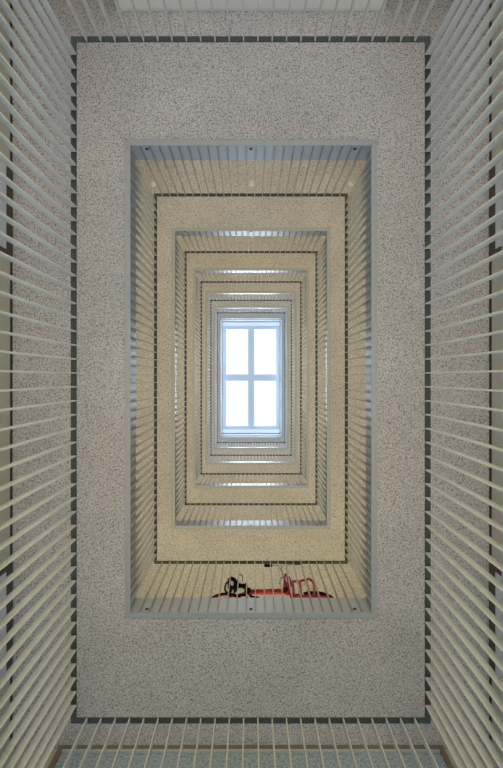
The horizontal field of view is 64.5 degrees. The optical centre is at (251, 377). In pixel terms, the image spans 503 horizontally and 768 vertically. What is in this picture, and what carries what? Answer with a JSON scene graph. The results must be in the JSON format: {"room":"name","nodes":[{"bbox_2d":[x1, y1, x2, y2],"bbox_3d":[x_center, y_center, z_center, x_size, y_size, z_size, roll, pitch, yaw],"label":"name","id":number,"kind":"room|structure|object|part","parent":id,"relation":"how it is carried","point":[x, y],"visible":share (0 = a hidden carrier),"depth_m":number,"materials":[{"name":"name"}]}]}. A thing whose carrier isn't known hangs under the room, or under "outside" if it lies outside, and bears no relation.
{"room":"stairwell","nodes":[
{"label":"stairwell","id":0,"kind":"room"},
{"bbox_2d":[0,0,9,754],"bbox_3d":[-3.089,-0.680,11.174,0.200,23.146,11.040,0,-90,0],"label":"wall","id":1,"kind":"structure","parent":0,"point":[4,264],"depth_m":4.83,"materials":[{"name":"beige paint"}]},
{"bbox_2d":[0,160,11,255],"bbox_3d":[-2.948,-2.060,3.691,0.078,2.496,1.120,0,-90,0],"label":"door","id":2,"kind":"structure","parent":1,"relation":"in","point":[6,228],"depth_m":4.81,"materials":[{"name":"grey wood"}]},
{"bbox_2d":[0,563,11,678],"bbox_3d":[-2.948,2.960,3.691,0.078,2.496,1.320,0,-90,0],"label":"door","id":3,"kind":"structure","parent":1,"relation":"in","point":[6,571],"depth_m":4.81,"materials":[{"name":"grey wood"}]},
{"bbox_2d":[10,3,12,739],"bbox_3d":[-2.982,-0.680,4.957,0.011,0.033,10.620,0,-90,0],"label":"trim","id":4,"kind":"structure","parent":1,"relation":"attached to","point":[11,6],"depth_m":4.95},
{"bbox_2d":[0,0,76,767],"bbox_3d":[-1.540,0.023,2.734,0.071,1.410,5.958,0,-90,0],"label":"railing","id":5,"kind":"object","parent":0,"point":[72,47],"visible":1,"depth_m":2.90,"materials":[{"name":"metal"}]},
{"bbox_3d":[-1.529,0.023,3.435,0.050,0.008,5.916,0,-90,0],"label":"handrail","id":6,"kind":"part","parent":5,"relation":"part of","materials":[{"name":"black metal"}]},
{"bbox_2d":[13,0,488,748],"bbox_3d":[-0.004,-0.680,5.175,5.968,0.400,10.638,0,-90,0],"label":"ceiling","id":7,"kind":"structure","parent":0,"point":[127,667],"depth_m":4.97,"materials":[{"name":"paint"}]},
{"bbox_2d":[130,146,370,612],"bbox_3d":[-0.004,0.023,5.191,3.138,0.429,5.958,0,-90,0],"label":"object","id":8,"kind":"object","parent":7,"relation":"attached to","point":[136,154],"depth_m":5.24,"materials":[{"name":"grey paint"}]},
{"bbox_2d":[125,141,156,617],"bbox_3d":[-1.540,0.023,5.668,0.071,1.410,5.958,0,-90,0],"label":"railing","id":9,"kind":"object","parent":8,"relation":"on","point":[129,169],"visible":1,"depth_m":5.27,"materials":[{"name":"metal"}]},
{"bbox_3d":[-1.540,0.023,4.969,0.071,0.012,5.958,0,-90,0],"label":"rail","id":10,"kind":"part","parent":9,"relation":"part of","materials":[{"name":"metal"}]},
{"bbox_3d":[-1.529,0.023,6.369,0.050,0.008,5.916,0,-90,0],"label":"handrail","id":11,"kind":"part","parent":9,"relation":"part of","materials":[{"name":"black metal"}]},
{"bbox_2d":[125,140,375,196],"bbox_3d":[-0.004,-2.922,5.668,3.138,1.410,0.071,0,-90,0],"label":"railing","id":12,"kind":"object","parent":8,"relation":"on","point":[158,143],"visible":1,"depth_m":5.29,"materials":[{"name":"metal"}]},
{"bbox_3d":[-0.004,-2.922,4.969,3.138,0.012,0.071,0,-90,0],"label":"rail","id":13,"kind":"part","parent":12,"relation":"part of","materials":[{"name":"metal"}]},
{"bbox_3d":[-0.004,-2.912,6.369,3.096,0.008,0.050,0,-90,0],"label":"handrail","id":14,"kind":"part","parent":12,"relation":"part of","materials":[{"name":"black metal"}]},
{"bbox_2d":[126,561,375,617],"bbox_3d":[-0.004,2.969,5.668,3.138,1.410,0.071,0,-90,0],"label":"railing","id":15,"kind":"object","parent":8,"relation":"on","point":[158,614],"visible":1,"depth_m":5.25,"materials":[{"name":"metal"}]},
{"bbox_3d":[-0.004,2.958,6.369,3.096,0.008,0.050,0,-90,0],"label":"handrail","id":16,"kind":"part","parent":15,"relation":"part of","materials":[{"name":"black metal"}]},
{"bbox_3d":[-0.004,2.969,4.969,3.138,0.012,0.071,0,-90,0],"label":"rail","id":17,"kind":"part","parent":15,"relation":"part of","materials":[{"name":"metal"}]},
{"bbox_2d":[345,140,376,617],"bbox_3d":[1.532,0.023,5.668,0.071,1.410,5.958,0,-90,0],"label":"railing","id":18,"kind":"object","parent":8,"relation":"on","point":[372,159],"visible":1,"depth_m":5.38,"materials":[{"name":"metal"}]},
{"bbox_3d":[1.521,0.023,6.369,0.050,0.008,5.916,0,-90,0],"label":"handrail","id":19,"kind":"part","parent":18,"relation":"part of","materials":[{"name":"black metal"}]},
{"bbox_3d":[1.532,0.023,4.969,0.071,0.012,5.958,0,-90,0],"label":"rail","id":20,"kind":"part","parent":18,"relation":"part of","materials":[{"name":"metal"}]},
{"bbox_2d":[211,564,333,597],"bbox_3d":[0.293,3.165,5.978,1.840,1.200,0.333,0,-90,0],"label":"bicycle","id":21,"kind":"object","parent":7,"relation":"on","point":[233,582],"visible":0.56,"depth_m":5.90,"materials":[{"name":"red paint"}]},
{"bbox_3d":[0.093,3.190,5.875,0.927,0.497,0.142,0,-90,0],"label":"frame","id":22,"kind":"part","parent":21,"relation":"part of","materials":[{"name":"red paint"}]},
{"bbox_2d":[136,160,365,597],"bbox_3d":[-0.004,-0.680,8.087,5.968,0.400,10.638,0,-90,0],"label":"ceiling","id":23,"kind":"structure","parent":0,"point":[172,212],"depth_m":7.89,"materials":[{"name":"paint"}]},
{"bbox_2d":[150,180,155,186],"bbox_3d":[-1.934,-3.830,7.862,0.120,0.049,0.120,0,-90,0],"label":"ceiling light","id":24,"kind":"object","parent":23,"relation":"attached to","point":[152,183],"visible":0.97,"depth_m":7.86,"materials":[{"name":"white paint"}]},
{"bbox_2d":[175,231,326,524],"bbox_3d":[-0.004,0.023,8.102,3.138,0.429,5.958,0,-90,0],"label":"trim","id":25,"kind":"structure","parent":23,"relation":"attached to","point":[177,233],"depth_m":8.22,"materials":[{"name":"grey paint"}]},
{"bbox_2d":[171,228,186,528],"bbox_3d":[-1.540,0.023,8.580,0.071,1.410,5.958,0,-90,0],"label":"railing","id":26,"kind":"object","parent":25,"relation":"on","point":[173,238],"visible":1,"depth_m":8.25,"materials":[{"name":"metal"}]},
{"bbox_3d":[-1.540,0.023,7.881,0.071,0.012,5.958,0,-90,0],"label":"rail","id":27,"kind":"part","parent":26,"relation":"part of","materials":[{"name":"metal"}]},
{"bbox_3d":[-1.529,0.023,9.281,0.050,0.008,5.916,0,-90,0],"label":"handrail","id":28,"kind":"part","parent":26,"relation":"part of","materials":[{"name":"black metal"}]},
{"bbox_2d":[172,503,329,528],"bbox_3d":[-0.004,2.969,8.580,3.138,1.410,0.071,0,-90,0],"label":"railing","id":29,"kind":"object","parent":25,"relation":"on","point":[180,526],"visible":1,"depth_m":8.05,"materials":[{"name":"metal"}]},
{"bbox_3d":[-0.004,2.958,9.281,3.096,0.008,0.050,0,-90,0],"label":"handrail","id":30,"kind":"part","parent":29,"relation":"part of","materials":[{"name":"black metal"}]},
{"bbox_3d":[-0.004,2.969,7.881,3.138,0.012,0.071,0,-90,0],"label":"rail","id":31,"kind":"part","parent":29,"relation":"part of","materials":[{"name":"metal"}]},
{"bbox_2d":[172,228,329,252],"bbox_3d":[-0.004,-2.922,8.580,3.138,1.410,0.071,0,-90,0],"label":"railing","id":32,"kind":"object","parent":25,"relation":"on","point":[174,229],"visible":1,"depth_m":8.24,"materials":[{"name":"metal"}]},
{"bbox_3d":[-0.004,-2.912,9.281,3.096,0.008,0.050,0,-90,0],"label":"handrail","id":33,"kind":"part","parent":32,"relation":"part of","materials":[{"name":"black metal"}]},
{"bbox_3d":[-0.004,-2.922,7.881,3.138,0.012,0.071,0,-90,0],"label":"rail","id":34,"kind":"part","parent":32,"relation":"part of","materials":[{"name":"metal"}]},
{"bbox_2d":[315,229,329,527],"bbox_3d":[1.532,0.023,8.580,0.071,1.410,5.958,0,-90,0],"label":"railing","id":35,"kind":"object","parent":25,"relation":"on","point":[327,239],"visible":1,"depth_m":8.39,"materials":[{"name":"metal"}]},
{"bbox_3d":[1.521,0.023,9.281,0.050,0.008,5.916,0,-90,0],"label":"handrail","id":36,"kind":"part","parent":35,"relation":"part of","materials":[{"name":"black metal"}]},
{"bbox_3d":[1.532,0.023,7.881,0.071,0.012,5.958,0,-90,0],"label":"rail","id":37,"kind":"part","parent":35,"relation":"part of","materials":[{"name":"metal"}]},
{"bbox_2d":[249,180,254,186],"bbox_3d":[0.016,-3.830,7.862,0.120,0.049,0.120,0,-90,0],"label":"ceiling light","id":38,"kind":"object","parent":23,"relation":"attached to","point":[251,183],"visible":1,"depth_m":7.86,"materials":[{"name":"white paint"}]},
{"bbox_2d":[348,180,353,186],"bbox_3d":[1.976,-3.830,7.862,0.120,0.049,0.120,0,-90,0],"label":"ceiling light","id":39,"kind":"object","parent":23,"relation":"attached to","point":[351,182],"visible":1,"depth_m":7.86,"materials":[{"name":"white paint"}]},
{"bbox_2d":[176,236,325,519],"bbox_3d":[-0.004,-0.680,10.999,5.968,0.400,10.638,0,-90,0],"label":"ceiling","id":40,"kind":"structure","parent":0,"point":[194,260],"depth_m":10.80,"materials":[{"name":"paint"}]},
{"bbox_2d":[196,271,305,484],"bbox_3d":[-0.004,0.023,11.014,3.138,0.429,5.958,0,-90,0],"label":"trim","id":41,"kind":"structure","parent":40,"relation":"attached to","point":[196,271],"depth_m":11.16,"materials":[{"name":"grey paint"}]},
{"bbox_2d":[193,268,201,487],"bbox_3d":[-1.540,0.023,11.492,0.071,1.410,5.958,0,-90,0],"label":"railing","id":42,"kind":"object","parent":41,"relation":"on","point":[195,282],"visible":1,"depth_m":11.09,"materials":[{"name":"metal"}]},
{"bbox_3d":[-1.540,0.023,10.793,0.071,0.012,5.958,0,-90,0],"label":"rail","id":43,"kind":"part","parent":42,"relation":"part of","materials":[{"name":"metal"}]},
{"bbox_3d":[-1.529,0.023,12.193,0.050,0.008,5.916,0,-90,0],"label":"handrail","id":44,"kind":"part","parent":42,"relation":"part of","materials":[{"name":"black metal"}]},
{"bbox_2d":[194,473,307,487],"bbox_3d":[-0.004,2.969,11.492,3.138,1.410,0.071,0,-90,0],"label":"railing","id":45,"kind":"object","parent":41,"relation":"on","point":[204,474],"visible":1,"depth_m":11.03,"materials":[{"name":"metal"}]},
{"bbox_3d":[-0.004,2.958,12.193,3.096,0.008,0.050,0,-90,0],"label":"handrail","id":46,"kind":"part","parent":45,"relation":"part of","materials":[{"name":"black metal"}]},
{"bbox_3d":[-0.004,2.969,10.793,3.138,0.012,0.071,0,-90,0],"label":"rail","id":47,"kind":"part","parent":45,"relation":"part of","materials":[{"name":"metal"}]},
{"bbox_2d":[194,268,308,282],"bbox_3d":[-0.004,-2.922,11.492,3.138,1.410,0.071,0,-90,0],"label":"railing","id":48,"kind":"object","parent":41,"relation":"on","point":[196,269],"visible":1,"depth_m":11.00,"materials":[{"name":"metal"}]},
{"bbox_3d":[-0.004,-2.912,12.193,3.096,0.008,0.050,0,-90,0],"label":"handrail","id":49,"kind":"part","parent":48,"relation":"part of","materials":[{"name":"black metal"}]},
{"bbox_3d":[-0.004,-2.922,10.793,3.138,0.012,0.071,0,-90,0],"label":"rail","id":50,"kind":"part","parent":48,"relation":"part of","materials":[{"name":"metal"}]},
{"bbox_2d":[300,269,308,487],"bbox_3d":[1.532,0.023,11.492,0.071,1.410,5.958,0,-90,0],"label":"railing","id":51,"kind":"object","parent":41,"relation":"on","point":[305,474],"visible":1,"depth_m":11.13,"materials":[{"name":"metal"}]},
{"bbox_3d":[1.521,0.023,12.193,0.050,0.008,5.916,0,-90,0],"label":"handrail","id":52,"kind":"part","parent":51,"relation":"part of","materials":[{"name":"black metal"}]},
{"bbox_3d":[1.532,0.023,10.793,0.071,0.012,5.958,0,-90,0],"label":"rail","id":53,"kind":"part","parent":51,"relation":"part of","materials":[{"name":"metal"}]},
{"bbox_2d":[196,273,305,482],"bbox_3d":[-0.004,-0.680,13.911,5.968,0.400,10.638,0,-90,0],"label":"ceiling","id":54,"kind":"structure","parent":0,"point":[248,276],"depth_m":13.71,"materials":[{"name":"paint"}]},
{"bbox_2d":[207,293,294,461],"bbox_3d":[-0.004,0.023,13.927,3.138,0.429,5.958,0,-90,0],"label":"trim","id":55,"kind":"structure","parent":54,"relation":"attached to","point":[207,293],"depth_m":14.08,"materials":[{"name":"grey paint"}]},
{"bbox_2d":[205,291,211,463],"bbox_3d":[-1.540,0.023,14.404,0.071,1.410,5.958,0,-90,0],"label":"railing","id":56,"kind":"object","parent":55,"relation":"on","point":[206,296],"visible":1,"depth_m":14.11,"materials":[{"name":"metal"}]},
{"bbox_3d":[-1.540,0.023,13.705,0.071,0.012,5.958,0,-90,0],"label":"rail","id":57,"kind":"part","parent":56,"relation":"part of","materials":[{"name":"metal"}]},
{"bbox_3d":[-1.529,0.023,15.105,0.050,0.008,5.916,0,-90,0],"label":"handrail","id":58,"kind":"part","parent":56,"relation":"part of","materials":[{"name":"black metal"}]},
{"bbox_2d":[205,455,296,464],"bbox_3d":[-0.004,2.969,14.404,3.138,1.410,0.071,0,-90,0],"label":"railing","id":59,"kind":"object","parent":55,"relation":"on","point":[210,462],"visible":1,"depth_m":13.71,"materials":[{"name":"metal"}]},
{"bbox_3d":[-0.004,2.969,13.705,3.138,0.012,0.071,0,-90,0],"label":"rail","id":60,"kind":"part","parent":59,"relation":"part of","materials":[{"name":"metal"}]},
{"bbox_3d":[-0.004,2.958,15.105,3.096,0.008,0.050,0,-90,0],"label":"handrail","id":61,"kind":"part","parent":59,"relation":"part of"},
{"bbox_2d":[206,291,295,300],"bbox_3d":[-0.004,-2.922,14.404,3.138,1.410,0.071,0,-90,0],"label":"railing","id":62,"kind":"object","parent":55,"relation":"on","point":[210,292],"visible":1,"depth_m":13.75,"materials":[{"name":"metal"}]},
{"bbox_3d":[-0.004,-2.912,15.105,3.096,0.008,0.050,0,-90,0],"label":"handrail","id":63,"kind":"part","parent":62,"relation":"part of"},
{"bbox_3d":[-0.004,-2.922,13.705,3.138,0.012,0.071,0,-90,0],"label":"rail","id":64,"kind":"part","parent":62,"relation":"part of","materials":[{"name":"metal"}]},
{"bbox_2d":[291,291,296,463],"bbox_3d":[1.532,0.023,14.404,0.071,1.410,5.958,0,-90,0],"label":"railing","id":65,"kind":"object","parent":55,"relation":"on","point":[295,297],"visible":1,"depth_m":13.79,"materials":[{"name":"metal"}]},
{"bbox_3d":[1.521,0.023,15.105,0.050,0.008,5.916,0,-90,0],"label":"handrail","id":66,"kind":"part","parent":65,"relation":"part of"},
{"bbox_3d":[1.532,0.023,13.705,0.071,0.012,5.958,0,-90,0],"label":"rail","id":67,"kind":"part","parent":65,"relation":"part of","materials":[{"name":"metal"}]},
{"bbox_2d":[207,294,294,460],"bbox_3d":[-0.004,-0.680,16.823,5.968,0.400,10.638,0,-90,0],"label":"ceiling","id":68,"kind":"structure","parent":0,"point":[245,296],"depth_m":16.62,"materials":[{"name":"paint"}]},
{"bbox_2d":[215,447,286,447],"bbox_3d":[-0.004,0.023,16.838,3.138,0.429,5.958,0,-90,0],"label":"trim","id":69,"kind":"structure","parent":68,"relation":"attached to","point":[215,447],"depth_m":16.95,"materials":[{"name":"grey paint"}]},
{"bbox_2d":[213,306,217,448],"bbox_3d":[-1.540,0.023,17.316,0.071,1.410,5.958,0,-90,0],"label":"railing","id":70,"kind":"object","parent":69,"relation":"on","point":[215,439],"visible":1,"depth_m":16.61,"materials":[{"name":"metal"}]},
{"bbox_3d":[-1.540,0.023,16.617,0.071,0.012,5.958,0,-90,0],"label":"rail","id":71,"kind":"part","parent":70,"relation":"part of","materials":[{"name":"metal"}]},
{"bbox_3d":[-1.529,0.023,18.017,0.050,0.008,5.916,0,-90,0],"label":"handrail","id":72,"kind":"part","parent":70,"relation":"part of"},
{"bbox_2d":[214,442,287,448],"bbox_3d":[-0.004,2.969,17.316,3.138,1.410,0.071,0,-90,0],"label":"railing","id":73,"kind":"object","parent":69,"relation":"on","point":[218,442],"visible":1,"depth_m":17.12,"materials":[{"name":"metal"}]},
{"bbox_3d":[-0.004,2.969,16.617,3.138,0.012,0.071,0,-90,0],"label":"rail","id":74,"kind":"part","parent":73,"relation":"part of","materials":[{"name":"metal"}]},
{"bbox_3d":[-0.004,2.958,18.017,3.096,0.008,0.050,0,-90,0],"label":"handrail","id":75,"kind":"part","parent":73,"relation":"part of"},
{"bbox_2d":[214,306,288,312],"bbox_3d":[-0.004,-2.922,17.316,3.138,1.410,0.071,0,-90,0],"label":"railing","id":76,"kind":"object","parent":69,"relation":"on","point":[217,307],"visible":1,"depth_m":16.61,"materials":[{"name":"metal"}]},
{"bbox_3d":[-0.004,-2.912,18.017,3.096,0.008,0.050,0,-90,0],"label":"handrail","id":77,"kind":"part","parent":76,"relation":"part of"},
{"bbox_3d":[-0.004,-2.922,16.617,3.138,0.012,0.071,0,-90,0],"label":"rail","id":78,"kind":"part","parent":76,"relation":"part of","materials":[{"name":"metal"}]},
{"bbox_2d":[284,307,288,448],"bbox_3d":[1.532,0.023,17.316,0.071,1.410,5.958,0,-90,0],"label":"railing","id":79,"kind":"object","parent":69,"relation":"on","point":[286,315],"visible":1,"depth_m":16.61,"materials":[{"name":"metal"}]},
{"bbox_3d":[1.521,0.023,18.017,0.050,0.008,5.916,0,-90,0],"label":"handrail","id":80,"kind":"part","parent":79,"relation":"part of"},
{"bbox_3d":[1.532,0.023,16.617,0.071,0.012,5.958,0,-90,0],"label":"rail","id":81,"kind":"part","parent":79,"relation":"part of","materials":[{"name":"metal"}]},
{"bbox_2d":[215,308,286,446],"bbox_3d":[-0.004,-0.680,19.735,5.968,0.400,10.638,0,-90,0],"label":"ceiling","id":82,"kind":"structure","parent":0,"point":[216,309],"depth_m":19.53,"materials":[{"name":"paint"}]},
{"bbox_3d":[-0.004,0.023,19.751,3.138,0.429,5.958,0,-90,0],"label":"trim","id":83,"kind":"structure","parent":82,"relation":"attached to","visible":0},
{"bbox_2d":[219,317,222,437],"bbox_3d":[-1.540,0.023,20.228,0.071,1.410,5.958,0,-90,0],"label":"railing","id":84,"kind":"object","parent":83,"relation":"on","point":[220,322],"visible":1,"depth_m":19.53,"materials":[{"name":"metal"}]},
{"bbox_3d":[-1.540,0.023,19.529,0.071,0.012,5.958,0,-90,0],"label":"rail","id":85,"kind":"part","parent":84,"relation":"part of","materials":[{"name":"metal"}]},
{"bbox_3d":[-1.529,0.023,20.929,0.050,0.008,5.916,0,-90,0],"label":"handrail","id":86,"kind":"part","parent":84,"relation":"part of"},
{"bbox_2d":[219,433,282,438],"bbox_3d":[-0.004,2.969,20.228,3.138,1.410,0.071,0,-90,0],"label":"railing","id":87,"kind":"object","parent":83,"relation":"on","point":[225,437],"visible":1,"depth_m":19.52,"materials":[{"name":"metal"}]},
{"bbox_3d":[-0.004,2.958,20.929,3.096,0.008,0.050,0,-90,0],"label":"handrail","id":88,"kind":"part","parent":87,"relation":"part of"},
{"bbox_3d":[-0.004,2.969,19.529,3.138,0.012,0.071,0,-90,0],"label":"rail","id":89,"kind":"part","parent":87,"relation":"part of","materials":[{"name":"metal"}]},
{"bbox_2d":[220,317,281,321],"bbox_3d":[-0.004,-2.922,20.228,3.138,1.410,0.071,0,-90,0],"label":"railing","id":90,"kind":"object","parent":83,"relation":"on","point":[220,317],"visible":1,"depth_m":19.95,"materials":[{"name":"metal"}]},
{"bbox_3d":[-0.004,-2.912,20.929,3.096,0.008,0.050,0,-90,0],"label":"handrail","id":91,"kind":"part","parent":90,"relation":"part of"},
{"bbox_3d":[-0.004,-2.922,19.529,3.138,0.012,0.071,0,-90,0],"label":"rail","id":92,"kind":"part","parent":90,"relation":"part of","materials":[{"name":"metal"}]},
{"bbox_2d":[280,318,282,437],"bbox_3d":[1.532,0.023,20.228,0.071,1.410,5.958,0,-90,0],"label":"railing","id":93,"kind":"object","parent":83,"relation":"on","point":[281,322],"visible":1,"depth_m":19.90,"materials":[{"name":"metal"}]},
{"bbox_3d":[1.521,0.023,20.929,0.050,0.008,5.916,0,-90,0],"label":"handrail","id":94,"kind":"part","parent":93,"relation":"part of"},
{"bbox_3d":[1.532,0.023,19.529,0.071,0.012,5.958,0,-90,0],"label":"rail","id":95,"kind":"part","parent":93,"relation":"part of","materials":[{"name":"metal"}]},
{"bbox_2d":[2,749,499,767],"bbox_3d":[-0.004,4.740,11.174,5.970,23.146,0.200,0,-90,0],"label":"wall","id":96,"kind":"structure","parent":0,"point":[50,758],"depth_m":4.92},
{"bbox_2d":[48,745,453,767],"bbox_3d":[-0.004,4.613,3.926,4.780,2.091,0.050,0,-90,0],"label":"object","id":97,"kind":"structure","parent":96,"relation":"in","point":[442,759],"depth_m":4.84,"materials":[{"name":"glass"}]},
{"bbox_3d":[-0.004,4.624,3.916,4.658,1.947,0.012,0,-90,0],"label":"pane","id":98,"kind":"part","parent":97,"relation":"part of","materials":[{"name":"blue glass"}]},
{"bbox_3d":[-0.004,4.620,4.923,4.660,0.017,0.034,0,-90,0],"label":"frame","id":99,"kind":"part","parent":97,"relation":"part of","materials":[{"name":"metal"}]},
{"bbox_2d":[118,0,383,10],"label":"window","id":100,"kind":"structure","parent":0,"point":[383,0],"depth_m":4.96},
{"bbox_2d":[118,0,382,8],"bbox_3d":[-0.004,-4.559,3.688,3.200,2.474,0.019,0,-90,0],"label":"trim","id":101,"kind":"structure","parent":100,"relation":"attached to","point":[125,4],"depth_m":4.87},
{"bbox_2d":[221,318,281,436],"bbox_3d":[-0.004,-0.680,22.597,5.968,0.300,10.638,0,-90,0],"label":"ceiling","id":102,"kind":"structure","parent":0,"point":[233,319],"depth_m":22.44,"materials":[{"name":"paint"}]},
{"bbox_2d":[223,322,279,432],"bbox_3d":[-0.004,0.023,22.907,3.600,0.319,6.680,0,-90,0],"label":"trim","id":103,"kind":"structure","parent":102,"relation":"on","point":[224,323],"depth_m":22.95,"materials":[{"name":"white paint"}]},
{"bbox_2d":[223,326,279,428],"bbox_3d":[-0.004,0.023,23.021,3.290,0.137,5.970,0,-90,0],"label":"skylight","id":104,"kind":"object","parent":103,"relation":"attached to","point":[250,377],"visible":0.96,"depth_m":22.95,"materials":[{"name":"white glass"}]},
{"bbox_2d":[492,0,501,756],"bbox_3d":[3.081,-0.680,11.174,0.200,23.146,11.040,0,-90,0],"label":"wall","id":105,"kind":"structure","parent":0,"point":[497,263],"depth_m":4.82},
{"bbox_2d":[489,1,491,741],"bbox_3d":[2.974,-0.680,4.957,0.011,0.033,10.620,0,-90,0],"label":"trim","id":106,"kind":"structure","parent":105,"relation":"attached to","point":[490,4],"depth_m":4.95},
{"bbox_2d":[489,160,501,255],"bbox_3d":[2.940,-2.060,3.691,0.078,2.496,1.120,0,-90,0],"label":"door","id":107,"kind":"structure","parent":105,"relation":"in","point":[495,246],"depth_m":4.82,"materials":[{"name":"grey wood"}]},
{"bbox_2d":[489,563,501,679],"bbox_3d":[2.940,2.960,3.691,0.078,2.496,1.320,0,-90,0],"label":"door","id":108,"kind":"structure","parent":105,"relation":"in","point":[494,571],"depth_m":4.82,"materials":[{"name":"grey wood"}]},
{"bbox_3d":[-0.004,-0.680,2.241,5.968,0.400,10.638,0,-90,0],"label":"ceiling","id":109,"kind":"structure","parent":0,"visible":0},
{"bbox_2d":[502,4,502,757],"bbox_3d":[-0.004,0.023,2.256,3.138,0.429,5.958,0,-90,0],"label":"trim","id":110,"kind":"structure","parent":109,"relation":"attached to","point":[502,4],"depth_m":2.46,"materials":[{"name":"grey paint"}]},
{"bbox_2d":[62,717,438,767],"bbox_3d":[-0.004,2.969,2.734,3.138,1.410,0.071,0,-90,0],"label":"railing","id":111,"kind":"object","parent":110,"relation":"on","point":[79,720],"visible":1,"depth_m":3.37,"materials":[{"name":"metal"}]},
{"bbox_3d":[-0.004,2.958,3.435,3.096,0.008,0.050,0,-90,0],"label":"handrail","id":112,"kind":"part","parent":111,"relation":"part of","materials":[{"name":"black metal"}]},
{"bbox_2d":[66,0,434,41],"bbox_3d":[-0.004,-2.922,2.734,3.138,1.410,0.071,0,-90,0],"label":"railing","id":113,"kind":"object","parent":110,"relation":"on","point":[84,38],"visible":1,"depth_m":3.36,"materials":[{"name":"metal"}]},
{"bbox_3d":[-0.004,-2.912,3.435,3.096,0.008,0.050,0,-90,0],"label":"handrail","id":114,"kind":"part","parent":113,"relation":"part of","materials":[{"name":"black metal"}]},
{"bbox_2d":[425,0,502,767],"bbox_3d":[1.532,0.023,2.734,0.071,1.410,5.958,0,-90,0],"label":"railing","id":115,"kind":"object","parent":110,"relation":"on","point":[429,46],"visible":1,"depth_m":2.91,"materials":[{"name":"metal"}]},
{"bbox_3d":[1.521,0.023,3.435,0.050,0.008,5.916,0,-90,0],"label":"handrail","id":116,"kind":"part","parent":115,"relation":"part of","materials":[{"name":"black metal"}]}
]}

